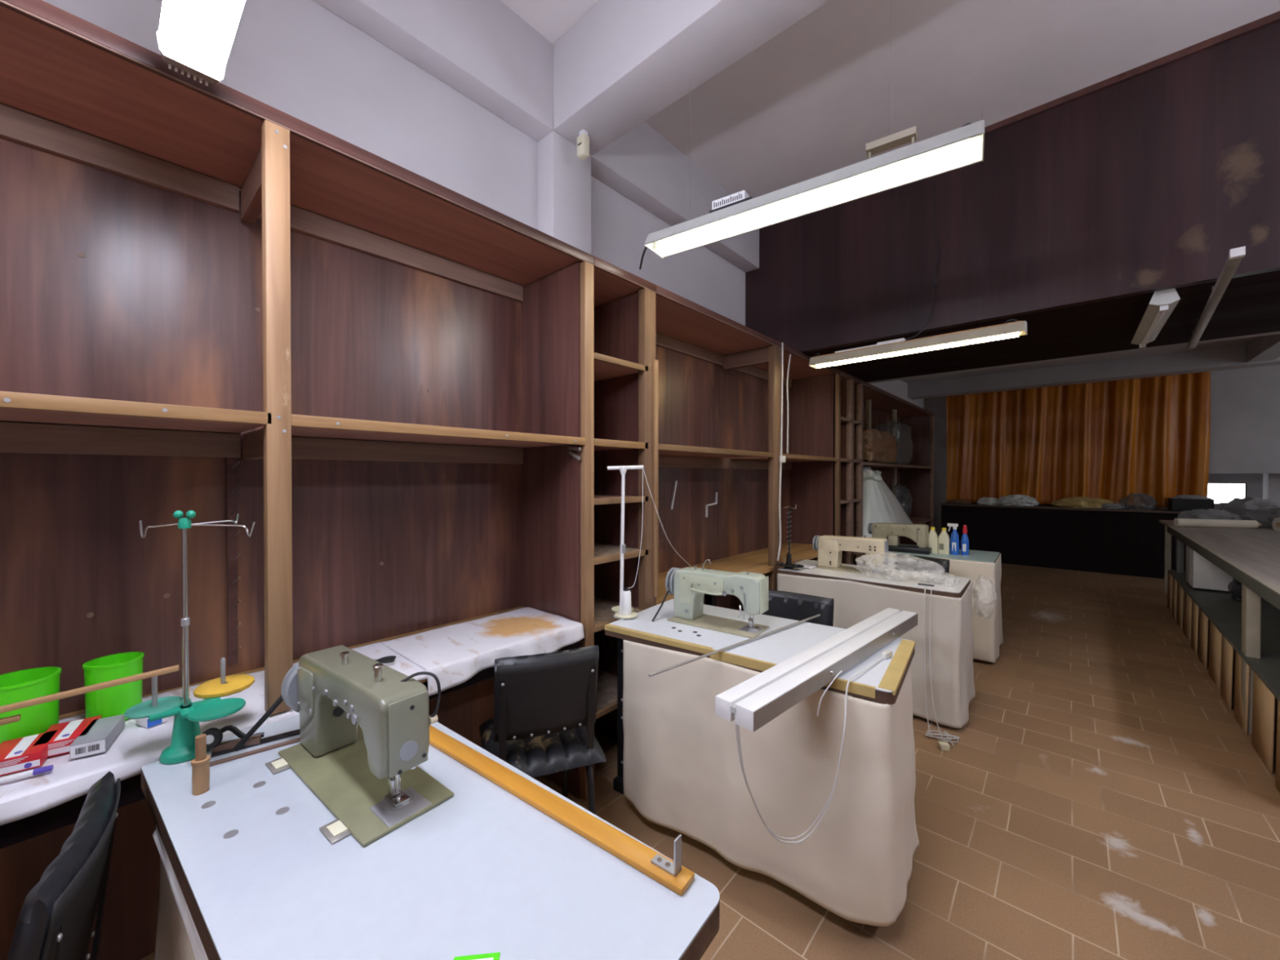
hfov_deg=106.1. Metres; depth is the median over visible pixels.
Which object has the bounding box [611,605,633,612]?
tray
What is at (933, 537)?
bottle
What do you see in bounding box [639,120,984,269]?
pendant light
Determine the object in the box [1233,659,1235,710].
cardboard sheet
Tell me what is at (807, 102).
ceiling
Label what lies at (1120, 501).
plastic bag
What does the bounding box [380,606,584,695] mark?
cloth
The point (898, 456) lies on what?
plastic bag
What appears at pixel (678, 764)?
table
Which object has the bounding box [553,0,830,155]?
beam
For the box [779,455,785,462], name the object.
socket
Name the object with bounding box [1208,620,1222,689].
cardboard sheet
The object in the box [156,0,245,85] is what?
pendant light
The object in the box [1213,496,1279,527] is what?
fabric bundle
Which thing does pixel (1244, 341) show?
ceiling
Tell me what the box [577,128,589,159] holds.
detector
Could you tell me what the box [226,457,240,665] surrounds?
rack
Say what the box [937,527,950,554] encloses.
bottle
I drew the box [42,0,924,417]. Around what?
wall
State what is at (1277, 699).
cardboard sheet
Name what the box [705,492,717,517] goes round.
wall hook
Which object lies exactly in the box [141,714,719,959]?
table
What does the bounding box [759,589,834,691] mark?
chair
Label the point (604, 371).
shelf
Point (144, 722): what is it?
carton
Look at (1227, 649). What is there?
cardboard sheet
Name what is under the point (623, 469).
stand
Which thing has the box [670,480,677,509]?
wall hook
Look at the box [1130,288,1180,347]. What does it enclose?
light
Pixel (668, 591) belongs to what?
belt
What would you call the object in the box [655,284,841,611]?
shelving unit
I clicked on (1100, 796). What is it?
floor
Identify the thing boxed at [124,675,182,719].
tray
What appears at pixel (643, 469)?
thread
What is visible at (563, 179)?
column
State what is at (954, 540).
spray bottle
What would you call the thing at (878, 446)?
sack
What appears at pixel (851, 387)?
unit
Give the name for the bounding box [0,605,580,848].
countertop
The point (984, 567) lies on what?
table
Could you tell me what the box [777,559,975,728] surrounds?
table
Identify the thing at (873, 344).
mounting bracket
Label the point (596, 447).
shelf
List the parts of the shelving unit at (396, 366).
rail, rail, shelf, cross rail, cross rail, post, trim, rail, rail, shelf, panel, post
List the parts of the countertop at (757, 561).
leg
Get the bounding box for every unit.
[0,0,594,959]
[593,256,658,742]
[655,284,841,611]
[840,370,863,565]
[862,381,934,565]
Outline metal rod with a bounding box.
[648,613,820,676]
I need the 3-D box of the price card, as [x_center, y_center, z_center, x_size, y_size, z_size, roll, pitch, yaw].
[-0.212,0.629,0.610,0.059,0.002,0.056,0,0,-6]
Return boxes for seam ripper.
[917,583,933,586]
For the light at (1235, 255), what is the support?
hanging from the ceiling at (1250, 304)
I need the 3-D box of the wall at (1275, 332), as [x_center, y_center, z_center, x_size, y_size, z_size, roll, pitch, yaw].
[4.304,-1.279,3.186,6.230,0.590,0.100,0,1,42]
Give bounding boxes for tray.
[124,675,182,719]
[186,697,245,721]
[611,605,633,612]
[614,611,637,618]
[776,557,791,566]
[787,559,804,568]
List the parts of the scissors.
handle, handle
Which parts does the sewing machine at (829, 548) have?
arm, bed plate, slide plate, plate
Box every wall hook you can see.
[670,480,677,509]
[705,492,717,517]
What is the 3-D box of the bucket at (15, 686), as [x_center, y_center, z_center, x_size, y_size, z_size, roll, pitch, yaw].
[-1.468,0.541,1.137,0.132,0.151,0.132,0,1,42]
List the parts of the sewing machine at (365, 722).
thread post, arm, bed plate, thread post, needle plate, slide plate, plate, tension knob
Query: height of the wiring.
1.562 m
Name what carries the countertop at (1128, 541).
on the floor
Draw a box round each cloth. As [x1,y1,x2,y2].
[0,640,427,825]
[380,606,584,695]
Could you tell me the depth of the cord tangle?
2.57 m
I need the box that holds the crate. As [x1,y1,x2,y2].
[1168,494,1213,511]
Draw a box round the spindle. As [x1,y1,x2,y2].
[220,657,227,684]
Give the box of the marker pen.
[0,764,53,783]
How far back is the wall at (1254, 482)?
7.57 m
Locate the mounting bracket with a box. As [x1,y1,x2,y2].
[835,344,876,352]
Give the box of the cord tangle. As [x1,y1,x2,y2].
[924,729,959,742]
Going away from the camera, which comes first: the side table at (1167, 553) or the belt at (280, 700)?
the belt at (280, 700)
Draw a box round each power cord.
[924,587,954,746]
[928,587,942,737]
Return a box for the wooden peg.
[191,733,210,795]
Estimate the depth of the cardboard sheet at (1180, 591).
4.46 m
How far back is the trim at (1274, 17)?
2.48 m
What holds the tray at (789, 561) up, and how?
on the stand at (788, 565)
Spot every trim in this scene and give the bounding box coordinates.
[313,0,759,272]
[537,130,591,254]
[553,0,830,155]
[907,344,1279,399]
[984,10,1279,133]
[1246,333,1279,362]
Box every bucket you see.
[0,666,61,743]
[82,651,144,719]
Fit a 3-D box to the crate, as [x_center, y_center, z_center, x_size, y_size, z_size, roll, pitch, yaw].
[7.447,0.309,6.519,0.380,0.223,0.280,0,1,42]
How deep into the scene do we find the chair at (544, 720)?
1.63 m
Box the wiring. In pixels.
[777,342,791,560]
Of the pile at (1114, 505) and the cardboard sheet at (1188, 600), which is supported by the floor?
the cardboard sheet at (1188, 600)
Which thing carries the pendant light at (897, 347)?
hanging from the ceiling at (807, 102)
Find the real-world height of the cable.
1.034 m
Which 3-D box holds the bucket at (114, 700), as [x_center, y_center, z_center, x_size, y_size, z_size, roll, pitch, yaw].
[-1.366,0.540,1.252,0.108,0.151,0.108,0,1,42]
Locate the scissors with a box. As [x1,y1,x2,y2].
[373,655,395,662]
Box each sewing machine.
[265,644,453,846]
[665,559,769,638]
[812,534,890,576]
[867,522,931,555]
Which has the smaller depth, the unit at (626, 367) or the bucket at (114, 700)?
the bucket at (114, 700)
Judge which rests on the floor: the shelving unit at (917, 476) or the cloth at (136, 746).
the shelving unit at (917, 476)
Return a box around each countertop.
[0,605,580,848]
[655,542,817,606]
[941,502,1186,578]
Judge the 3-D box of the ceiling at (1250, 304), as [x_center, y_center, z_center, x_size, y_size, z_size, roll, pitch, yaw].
[3.758,-1.039,2.576,6.230,0.120,1.540,0,1,42]
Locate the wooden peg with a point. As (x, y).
(200, 765)
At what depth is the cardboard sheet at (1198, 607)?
3.90 m
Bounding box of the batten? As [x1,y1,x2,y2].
[429,724,694,895]
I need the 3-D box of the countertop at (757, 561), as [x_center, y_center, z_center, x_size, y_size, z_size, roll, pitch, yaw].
[0.761,0.991,3.529,0.452,0.765,2.549,0,1,42]
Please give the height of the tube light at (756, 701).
0.442 m
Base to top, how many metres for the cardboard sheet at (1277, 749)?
0.393 m
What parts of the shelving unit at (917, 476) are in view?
post, panel, shelf, post, trim, panel, shelf, post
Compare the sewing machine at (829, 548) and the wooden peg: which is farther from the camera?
the sewing machine at (829, 548)
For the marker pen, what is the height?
0.014 m
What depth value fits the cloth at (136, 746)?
1.09 m
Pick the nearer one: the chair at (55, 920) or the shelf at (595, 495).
the chair at (55, 920)
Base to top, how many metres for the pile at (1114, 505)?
0.093 m
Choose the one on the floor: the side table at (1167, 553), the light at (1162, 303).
the side table at (1167, 553)
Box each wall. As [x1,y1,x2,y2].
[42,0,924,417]
[745,20,1279,353]
[866,331,1279,383]
[924,364,1279,537]
[1208,473,1262,506]
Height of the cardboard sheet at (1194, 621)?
0.393 m
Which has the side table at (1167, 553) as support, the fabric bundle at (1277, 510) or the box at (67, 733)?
the fabric bundle at (1277, 510)
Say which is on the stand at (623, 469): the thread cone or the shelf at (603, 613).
the thread cone
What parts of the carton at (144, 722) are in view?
blue panel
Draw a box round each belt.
[232,694,283,751]
[651,590,669,621]
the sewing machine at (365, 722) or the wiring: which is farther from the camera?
the wiring
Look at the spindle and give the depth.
1.19 m
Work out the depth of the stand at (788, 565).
3.32 m
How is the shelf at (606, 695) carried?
attached to the unit at (626, 367)
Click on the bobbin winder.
(214, 735)
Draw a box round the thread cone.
[621,587,631,615]
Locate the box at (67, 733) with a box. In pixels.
[35,715,102,756]
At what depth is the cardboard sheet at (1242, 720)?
2.71 m
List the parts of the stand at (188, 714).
thread arm, cross arm, thread arm, thread arm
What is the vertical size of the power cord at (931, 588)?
0.785 m
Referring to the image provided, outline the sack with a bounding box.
[862,428,897,463]
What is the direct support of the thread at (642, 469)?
hanging from the stand at (623, 469)
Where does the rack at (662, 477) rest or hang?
attached to the shelving unit at (720, 377)
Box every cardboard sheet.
[1166,569,1173,612]
[1171,577,1177,621]
[1176,582,1177,617]
[1177,583,1183,630]
[1183,591,1191,643]
[1191,599,1198,655]
[1197,607,1199,646]
[1198,608,1208,669]
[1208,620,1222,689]
[1220,635,1233,710]
[1233,651,1249,734]
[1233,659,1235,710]
[1251,671,1275,773]
[1274,698,1277,773]
[1275,699,1279,792]
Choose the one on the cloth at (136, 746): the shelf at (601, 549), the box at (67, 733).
the box at (67, 733)
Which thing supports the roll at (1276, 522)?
on the table at (1251, 557)
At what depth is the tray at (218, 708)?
1.08 m
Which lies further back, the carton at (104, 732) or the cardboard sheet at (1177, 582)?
the cardboard sheet at (1177, 582)
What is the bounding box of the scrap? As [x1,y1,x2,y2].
[802,564,815,568]
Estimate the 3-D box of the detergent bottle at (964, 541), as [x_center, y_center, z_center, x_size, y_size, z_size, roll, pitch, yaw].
[2.631,0.485,3.901,0.054,0.242,0.054,0,1,42]
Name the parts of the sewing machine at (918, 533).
arm, bed plate, plate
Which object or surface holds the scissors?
on the cloth at (136, 746)
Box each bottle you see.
[927,526,938,553]
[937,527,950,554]
[947,523,959,555]
[960,524,968,555]
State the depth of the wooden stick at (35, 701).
1.01 m
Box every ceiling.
[499,0,1279,198]
[804,270,1279,382]
[901,336,1257,383]
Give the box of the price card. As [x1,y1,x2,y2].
[453,951,500,959]
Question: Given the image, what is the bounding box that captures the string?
[817,671,842,716]
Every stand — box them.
[124,510,255,764]
[607,465,643,619]
[776,504,804,568]
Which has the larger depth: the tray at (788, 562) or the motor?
the motor
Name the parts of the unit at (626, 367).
panel, trim, post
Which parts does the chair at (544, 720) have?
seat, backrest, leg, leg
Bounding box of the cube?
[937,741,951,751]
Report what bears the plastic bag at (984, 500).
on the countertop at (1128, 541)
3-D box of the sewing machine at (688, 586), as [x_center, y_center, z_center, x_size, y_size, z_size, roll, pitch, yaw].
[0.317,0.481,2.075,0.454,0.276,0.170,0,1,36]
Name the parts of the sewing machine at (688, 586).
stitch lever, bed plate, arm, lifter rod, slide plate, plate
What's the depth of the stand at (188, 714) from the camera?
1.09 m
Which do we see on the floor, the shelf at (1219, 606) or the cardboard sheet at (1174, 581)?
the cardboard sheet at (1174, 581)
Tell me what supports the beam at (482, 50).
attached to the wall at (300, 59)
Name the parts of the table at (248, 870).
belt guard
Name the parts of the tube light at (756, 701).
lamp flex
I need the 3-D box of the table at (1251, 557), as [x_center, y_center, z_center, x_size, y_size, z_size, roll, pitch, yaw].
[4.559,0.932,3.117,1.298,0.888,4.210,0,1,42]
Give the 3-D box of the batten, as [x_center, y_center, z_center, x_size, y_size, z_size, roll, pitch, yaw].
[-0.235,0.594,0.970,0.768,0.066,0.040,0,1,36]
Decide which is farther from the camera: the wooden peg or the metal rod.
the metal rod
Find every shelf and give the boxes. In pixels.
[594,360,639,381]
[594,445,635,450]
[594,494,633,497]
[594,542,639,557]
[594,596,640,624]
[595,668,617,710]
[1168,569,1279,702]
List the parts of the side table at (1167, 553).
leg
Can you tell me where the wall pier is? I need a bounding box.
[1262,473,1279,502]
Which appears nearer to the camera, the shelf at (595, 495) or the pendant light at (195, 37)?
the pendant light at (195, 37)
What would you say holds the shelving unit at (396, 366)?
on the floor
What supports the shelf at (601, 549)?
attached to the unit at (626, 367)
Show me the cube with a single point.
(943, 745)
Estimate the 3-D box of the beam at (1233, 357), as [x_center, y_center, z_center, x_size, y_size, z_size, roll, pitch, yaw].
[6.900,-1.481,6.095,6.230,0.230,0.300,0,1,42]
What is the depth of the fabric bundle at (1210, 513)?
5.11 m
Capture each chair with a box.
[6,771,120,959]
[479,645,606,814]
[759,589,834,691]
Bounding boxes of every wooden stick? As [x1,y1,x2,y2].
[0,664,179,713]
[0,714,21,725]
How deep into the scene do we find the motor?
3.78 m
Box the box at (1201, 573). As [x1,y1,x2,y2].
[1185,545,1232,593]
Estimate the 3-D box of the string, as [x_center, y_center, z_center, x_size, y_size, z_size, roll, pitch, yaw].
[0.574,0.643,1.455,0.134,0.102,0.005,0,1,-37]
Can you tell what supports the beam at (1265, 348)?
attached to the wall at (1275, 332)
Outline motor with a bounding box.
[1227,580,1241,601]
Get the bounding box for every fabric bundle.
[1173,508,1242,519]
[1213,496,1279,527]
[1266,506,1279,521]
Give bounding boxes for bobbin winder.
[202,724,264,752]
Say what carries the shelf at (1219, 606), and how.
attached to the table at (1251, 557)
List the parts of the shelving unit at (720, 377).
shelf, panel, rail, rail, cross rail, trim, post, shelf, panel, post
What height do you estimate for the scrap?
0.010 m
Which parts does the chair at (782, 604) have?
backrest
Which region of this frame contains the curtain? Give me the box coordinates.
[946,371,1210,508]
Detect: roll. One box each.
[1173,518,1261,528]
[1271,517,1279,532]
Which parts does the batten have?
angle bracket, foot plate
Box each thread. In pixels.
[627,469,643,588]
[643,469,692,567]
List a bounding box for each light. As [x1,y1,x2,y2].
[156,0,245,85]
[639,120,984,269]
[715,607,917,844]
[808,189,1027,368]
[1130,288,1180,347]
[1187,245,1245,348]
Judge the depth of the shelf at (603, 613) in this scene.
2.40 m
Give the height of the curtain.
1.964 m
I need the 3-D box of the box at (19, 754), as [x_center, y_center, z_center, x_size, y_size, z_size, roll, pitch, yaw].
[-1.358,0.600,1.058,0.082,0.033,0.116,0,1,-38]
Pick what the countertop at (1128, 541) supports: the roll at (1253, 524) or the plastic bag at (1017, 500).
the plastic bag at (1017, 500)
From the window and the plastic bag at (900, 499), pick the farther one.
the window
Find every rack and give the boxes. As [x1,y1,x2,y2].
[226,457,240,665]
[658,477,662,554]
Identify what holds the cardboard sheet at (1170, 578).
on the floor
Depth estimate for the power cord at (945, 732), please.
2.67 m
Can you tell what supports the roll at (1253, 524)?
on the table at (1251, 557)
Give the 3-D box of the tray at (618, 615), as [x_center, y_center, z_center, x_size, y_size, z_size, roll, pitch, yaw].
[-0.062,0.568,2.166,0.104,0.085,0.104,0,1,42]
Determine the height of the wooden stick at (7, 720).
0.017 m
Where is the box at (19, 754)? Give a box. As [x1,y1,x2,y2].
[0,729,57,775]
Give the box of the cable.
[905,181,938,340]
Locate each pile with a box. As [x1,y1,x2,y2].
[1050,496,1113,508]
[1099,502,1126,509]
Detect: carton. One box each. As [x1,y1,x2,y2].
[69,714,124,759]
[136,716,168,728]
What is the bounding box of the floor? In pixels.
[139,563,1279,959]
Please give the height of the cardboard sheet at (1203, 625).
0.390 m
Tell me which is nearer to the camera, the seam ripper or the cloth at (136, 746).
the cloth at (136, 746)
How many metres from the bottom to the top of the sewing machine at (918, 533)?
0.234 m
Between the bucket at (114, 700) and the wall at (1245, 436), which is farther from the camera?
the wall at (1245, 436)
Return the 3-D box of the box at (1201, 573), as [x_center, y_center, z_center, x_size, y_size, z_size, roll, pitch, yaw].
[4.972,0.768,4.214,0.220,0.360,0.360,0,1,42]
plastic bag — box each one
[862,466,912,537]
[876,421,913,464]
[888,482,911,515]
[894,553,949,575]
[977,497,999,505]
[997,493,1039,506]
[1118,493,1157,510]
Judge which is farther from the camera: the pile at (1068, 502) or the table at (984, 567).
the pile at (1068, 502)
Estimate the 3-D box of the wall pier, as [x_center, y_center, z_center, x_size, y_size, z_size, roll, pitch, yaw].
[8.984,0.249,6.762,0.250,2.200,0.250,0,1,42]
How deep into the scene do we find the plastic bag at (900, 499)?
6.62 m
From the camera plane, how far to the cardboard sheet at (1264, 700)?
2.37 m
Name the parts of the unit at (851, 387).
panel, post, trim, panel, post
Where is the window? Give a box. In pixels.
[1207,482,1246,504]
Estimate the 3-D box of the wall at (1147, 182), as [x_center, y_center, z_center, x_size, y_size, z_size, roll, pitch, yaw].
[3.226,-1.555,1.975,6.230,1.160,0.060,0,1,42]
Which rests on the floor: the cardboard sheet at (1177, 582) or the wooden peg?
the cardboard sheet at (1177, 582)
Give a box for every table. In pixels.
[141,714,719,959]
[604,599,919,926]
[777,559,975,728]
[853,544,1003,662]
[1159,520,1274,593]
[1167,524,1279,734]

